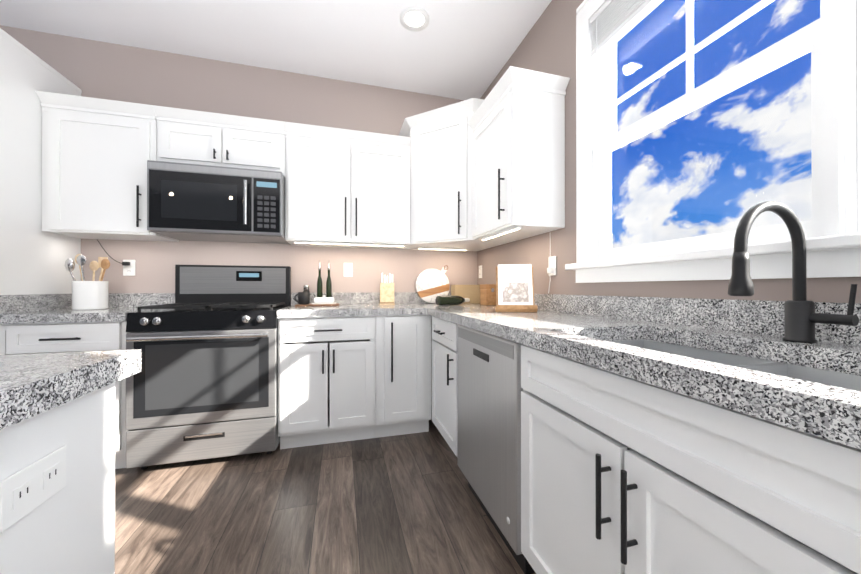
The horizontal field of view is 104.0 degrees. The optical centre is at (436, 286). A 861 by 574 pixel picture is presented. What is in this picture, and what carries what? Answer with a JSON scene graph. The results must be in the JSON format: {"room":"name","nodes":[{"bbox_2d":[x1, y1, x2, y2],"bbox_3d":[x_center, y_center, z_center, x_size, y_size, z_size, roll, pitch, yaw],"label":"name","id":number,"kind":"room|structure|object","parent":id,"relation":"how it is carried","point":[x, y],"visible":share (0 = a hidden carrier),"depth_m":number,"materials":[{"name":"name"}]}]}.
{"room":"kitchen","nodes":[
{"label":"kitchen","id":0,"kind":"room"},
{"bbox_2d":[0,25,476,404],"bbox_3d":[-1.701,-0.335,2.616,4.614,2.790,0.120,0,0,-16],"label":"wall","id":1,"kind":"structure","parent":0,"point":[102,70],"depth_m":2.61,"materials":[{"name":"beige paint"}]},
{"bbox_2d":[35,91,178,241],"bbox_3d":[-2.137,-0.746,2.232,0.580,0.821,0.378,0,0,-16],"label":"upper cabinet","id":2,"kind":"object","parent":1,"relation":"attached to","point":[97,153],"visible":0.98,"depth_m":2.09,"materials":[{"name":"white wood"}]},
{"bbox_2d":[122,260,134,275],"bbox_3d":[-2.197,-0.138,2.396,0.072,0.115,0.029,0,0,-16],"label":"electrical outlet","id":3,"kind":"object","parent":1,"relation":"attached to","point":[128,267],"visible":1,"depth_m":2.40,"materials":[{"name":"white plastic"}]},
{"bbox_2d":[147,160,289,243],"bbox_3d":[-1.470,-0.564,2.362,0.764,0.437,0.491,0,0,-16],"label":"microwave","id":4,"kind":"object","parent":1,"relation":"attached to","point":[191,202],"visible":1,"depth_m":2.17,"materials":[{"name":"silver metal"}]},
{"bbox_2d":[153,105,284,176],"bbox_3d":[-1.486,-0.972,2.421,0.770,0.369,0.371,0,0,-16],"label":"upper cabinet","id":5,"kind":"object","parent":1,"relation":"attached to","point":[187,136],"depth_m":2.27,"materials":[{"name":"white wood"}]},
{"bbox_2d":[284,121,410,248],"bbox_3d":[-0.678,-0.738,2.645,0.904,0.834,0.378,0,0,-16],"label":"upper cabinet","id":6,"kind":"object","parent":1,"relation":"attached to","point":[346,188],"visible":0.98,"depth_m":2.49,"materials":[{"name":"white wood"}]},
{"bbox_2d":[344,263,352,276],"bbox_3d":[-0.741,-0.144,2.819,0.072,0.115,0.007,0,0,-16],"label":"electrical outlet","id":7,"kind":"object","parent":1,"relation":"attached to","point":[348,269],"visible":1,"depth_m":2.82,"materials":[{"name":"white plastic"}]},
{"bbox_2d":[399,98,513,250],"bbox_3d":[0.122,-0.816,2.681,0.745,0.990,0.745,0,0,-16],"label":"upper cabinet","id":8,"kind":"object","parent":1,"relation":"attached to","point":[441,180],"visible":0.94,"depth_m":2.50,"materials":[{"name":"white wood"}]},
{"bbox_2d":[0,0,551,99],"bbox_3d":[-1.001,-1.767,0.146,4.614,0.060,5.263,0,0,-16],"label":"ceiling","id":9,"kind":"structure","parent":0,"point":[460,49],"depth_m":2.29,"materials":[{"name":"white paint"}]},
{"bbox_2d":[400,7,428,30],"bbox_3d":[-0.142,-1.727,2.171,0.190,0.008,0.190,0,0,-16],"label":"recessed light","id":10,"kind":"object","parent":9,"relation":"in","point":[414,18],"visible":1,"depth_m":2.17,"materials":[{"name":"white plastic"}]},
{"bbox_2d":[115,405,535,573],"bbox_3d":[-1.001,1.083,0.138,4.614,0.060,5.263,0,0,-16],"label":"floor","id":11,"kind":"structure","parent":0,"point":[404,504],"depth_m":1.56,"materials":[{"name":"brown wood"}]},
{"bbox_2d":[0,28,81,294],"bbox_3d":[-2.418,-0.157,2.015,0.077,2.430,0.641,0,0,-16],"label":"partition panel","id":12,"kind":"object","parent":11,"relation":"on","point":[34,257],"visible":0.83,"depth_m":1.93,"materials":[{"name":"white paint"}]},
{"bbox_2d":[0,383,114,573],"bbox_3d":[-0.885,0.621,0.285,0.620,0.864,0.720,0,0,-16],"label":"base cabinet","id":13,"kind":"object","parent":11,"relation":"on","point":[69,528],"depth_m":0.58,"materials":[{"name":"white"}]},
{"bbox_2d":[0,445,65,532],"bbox_3d":[-0.625,0.309,0.525,0.007,0.072,0.115,0,0,-16],"label":"outlet","id":14,"kind":"object","parent":13,"relation":"attached to","point":[26,490],"visible":1,"depth_m":0.51,"materials":[{"name":"white plastic"}]},
{"bbox_2d":[0,349,140,429],"bbox_3d":[-0.647,0.161,-0.572,0.692,0.050,2.560,0,0,-16],"label":"countertop","id":15,"kind":"structure","parent":13,"relation":"on","point":[31,385],"depth_m":0.57,"materials":[{"name":"stone"}]},
{"bbox_2d":[0,321,129,468],"bbox_3d":[-2.098,0.627,2.094,0.580,0.864,0.658,0,0,-16],"label":"base cabinet","id":16,"kind":"object","parent":11,"relation":"on","point":[54,338],"visible":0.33,"depth_m":1.84,"materials":[{"name":"white wood"}]},
{"bbox_2d":[0,293,174,323],"bbox_3d":[-2.101,0.119,2.103,0.581,0.150,0.643,0,0,-16],"label":"countertop","id":17,"kind":"structure","parent":16,"relation":"on","point":[35,308],"depth_m":1.92,"materials":[{"name":"stone"}]},
{"bbox_2d":[65,254,109,309],"bbox_3d":[-2.216,-0.034,2.155,0.219,0.354,0.167,0,0,-16],"label":"utensil crock","id":18,"kind":"object","parent":17,"relation":"on","point":[90,295],"visible":0.98,"depth_m":2.11,"materials":[{"name":"white ceramic"}]},
{"bbox_2d":[126,265,290,469],"bbox_3d":[-1.438,0.448,2.248,0.767,1.222,0.704,0,0,-16],"label":"stove","id":19,"kind":"object","parent":11,"relation":"on","point":[203,384],"visible":0.98,"depth_m":1.99,"materials":[{"name":"silver metal"}]},
{"bbox_2d":[278,316,375,448],"bbox_3d":[-0.781,0.628,2.466,0.610,0.864,0.658,0,0,-16],"label":"base cabinet","id":20,"kind":"object","parent":11,"relation":"on","point":[326,380],"visible":0.94,"depth_m":2.19,"materials":[{"name":"white wood"}]},
{"bbox_2d":[375,315,430,437],"bbox_3d":[-0.299,0.628,2.603,0.389,0.864,0.658,0,0,-16],"label":"base cabinet","id":21,"kind":"object","parent":11,"relation":"on","point":[403,374],"visible":0.85,"depth_m":2.33,"materials":[{"name":"white wood"}]},
{"bbox_2d":[432,316,457,457],"bbox_3d":[0.309,0.627,2.176,0.658,0.864,0.604,0,0,-16],"label":"base cabinet","id":22,"kind":"object","parent":11,"relation":"on","point":[445,377],"visible":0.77,"depth_m":2.03,"materials":[{"name":"white wood"}]},
{"bbox_2d":[458,325,534,573],"bbox_3d":[0.486,0.628,1.577,0.604,0.858,0.634,0,0,-16],"label":"dishwasher","id":23,"kind":"object","parent":11,"relation":"on","point":[490,389],"visible":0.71,"depth_m":1.38,"materials":[{"name":"silver metal"}]},
{"bbox_2d":[521,339,860,573],"bbox_3d":[0.692,0.623,0.824,0.658,0.864,0.915,0,0,-16],"label":"base cabinet","id":24,"kind":"object","parent":11,"relation":"on","point":[594,501],"visible":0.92,"depth_m":0.65,"materials":[{"name":"white wood"}]},
{"bbox_3d":[0.939,0.620,-0.051,0.658,0.864,0.900,0,0,-16],"label":"base cabinet","id":25,"kind":"object","parent":11,"relation":"on","visible":0},
{"bbox_2d":[277,292,424,317],"bbox_3d":[-0.615,0.120,2.524,0.960,0.150,0.643,0,0,-16],"label":"countertop","id":26,"kind":"structure","parent":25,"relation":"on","point":[351,304],"depth_m":2.37,"materials":[{"name":"stone"}]},
{"bbox_2d":[294,260,338,305],"bbox_3d":[-0.929,-0.033,2.623,0.327,0.356,0.200,0,0,-16],"label":"tray","id":27,"kind":"object","parent":26,"relation":"on","point":[304,298],"visible":1,"depth_m":2.60,"materials":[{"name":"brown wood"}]},
{"bbox_2d":[379,273,394,304],"bbox_3d":[-0.408,0.013,2.787,0.124,0.264,0.123,0,0,-8],"label":"knife block","id":28,"kind":"object","parent":26,"relation":"on","point":[386,293],"visible":1,"depth_m":2.76,"materials":[{"name":"brown wood"}]},
{"bbox_2d":[425,292,860,449],"bbox_3d":[0.572,0.116,1.276,0.645,0.150,3.691,0,0,-16],"label":"countertop","id":29,"kind":"structure","parent":25,"relation":"on","point":[585,329],"depth_m":0.87,"materials":[{"name":"stone"}]},
{"bbox_2d":[416,265,449,302],"bbox_3d":[-0.033,-0.027,2.975,0.310,0.341,0.023,0,-9,-16],"label":"round cutting board","id":30,"kind":"object","parent":29,"relation":"on","point":[432,285],"visible":0.9,"depth_m":2.97,"materials":[{"name":"stone"}]},
{"bbox_2d":[435,295,469,305],"bbox_3d":[0.137,0.106,2.676,0.305,0.076,0.076,0,0,-34],"label":"wine bottle","id":31,"kind":"object","parent":29,"relation":"on","point":[448,300],"visible":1,"depth_m":2.62,"materials":[{"name":"green glass"}]},
{"bbox_2d":[451,285,480,303],"bbox_3d":[0.263,0.063,2.996,0.244,0.165,0.138,0,0,-16],"label":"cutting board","id":32,"kind":"object","parent":29,"relation":"on","point":[471,293],"visible":0.69,"depth_m":2.94,"materials":[{"name":"beige wood"}]},
{"bbox_2d":[480,284,495,304],"bbox_3d":[0.422,0.062,2.691,0.116,0.165,0.109,0,0,-22],"label":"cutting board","id":33,"kind":"object","parent":29,"relation":"on","point":[487,294],"visible":0.81,"depth_m":2.65,"materials":[{"name":"brown wood"}]},
{"bbox_2d":[495,264,537,311],"bbox_3d":[0.464,0.004,1.985,0.230,0.278,0.185,0,0,8],"label":"cookbook stand","id":34,"kind":"object","parent":29,"relation":"on","point":[514,287],"visible":1,"depth_m":1.97,"materials":[{"name":"white paper"}]},
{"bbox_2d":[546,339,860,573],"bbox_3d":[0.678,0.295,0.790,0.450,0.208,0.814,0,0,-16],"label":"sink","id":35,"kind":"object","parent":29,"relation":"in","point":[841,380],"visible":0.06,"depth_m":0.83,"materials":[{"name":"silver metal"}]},
{"bbox_2d":[728,201,858,342],"bbox_3d":[0.842,-0.037,0.801,0.265,0.352,0.132,0,0,-16],"label":"faucet","id":36,"kind":"object","parent":29,"relation":"on","point":[801,317],"visible":0.98,"depth_m":0.83,"materials":[{"name":"black metal"}]},
{"bbox_2d":[477,0,860,302],"bbox_3d":[1.123,-0.341,0.743,0.120,2.790,5.263,0,0,-16],"label":"wall","id":37,"kind":"structure","parent":0,"point":[547,44],"depth_m":1.89,"materials":[{"name":"beige paint"}]},
{"bbox_2d":[479,265,481,277],"bbox_3d":[0.399,-0.138,3.061,0.007,0.115,0.072,0,0,-16],"label":"outlet","id":38,"kind":"object","parent":37,"relation":"attached to","point":[480,271],"visible":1,"depth_m":3.05,"materials":[{"name":"white plastic"}]},
{"bbox_2d":[467,66,569,240],"bbox_3d":[0.474,-0.740,2.113,0.378,0.834,0.630,0,0,-16],"label":"upper cabinet","id":39,"kind":"object","parent":37,"relation":"attached to","point":[516,122],"depth_m":1.88,"materials":[{"name":"white wood"}]},
{"bbox_2d":[547,256,555,275],"bbox_3d":[0.683,-0.127,2.014,0.029,0.115,0.072,0,0,-16],"label":"outlet","id":40,"kind":"object","parent":37,"relation":"attached to","point":[551,269],"visible":1,"depth_m":2.00,"materials":[{"name":"white plastic"}]},
{"bbox_2d":[548,235,550,292],"bbox_3d":[0.678,-0.147,2.018,0.030,0.372,0.025,0,0,-16],"label":"cord","id":41,"kind":"object","parent":40,"relation":"attached to","point":[550,255],"visible":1,"depth_m":2.02,"materials":[{"name":"white plastic"}]},
{"bbox_2d":[565,0,860,282],"bbox_3d":[1.054,-0.750,0.874,0.175,1.450,2.026,0,0,-16],"label":"window","id":42,"kind":"structure","parent":37,"relation":"in","point":[808,38],"depth_m":1.12,"materials":[{"name":"white"}]},
{"bbox_2d":[590,0,663,160],"bbox_3d":[0.904,-0.981,1.294,0.055,0.734,0.830,0,0,-16],"label":"window blind","id":43,"kind":"object","parent":42,"relation":"attached to","point":[613,22],"visible":0.94,"depth_m":1.55,"materials":[{"name":"white"}]}
]}

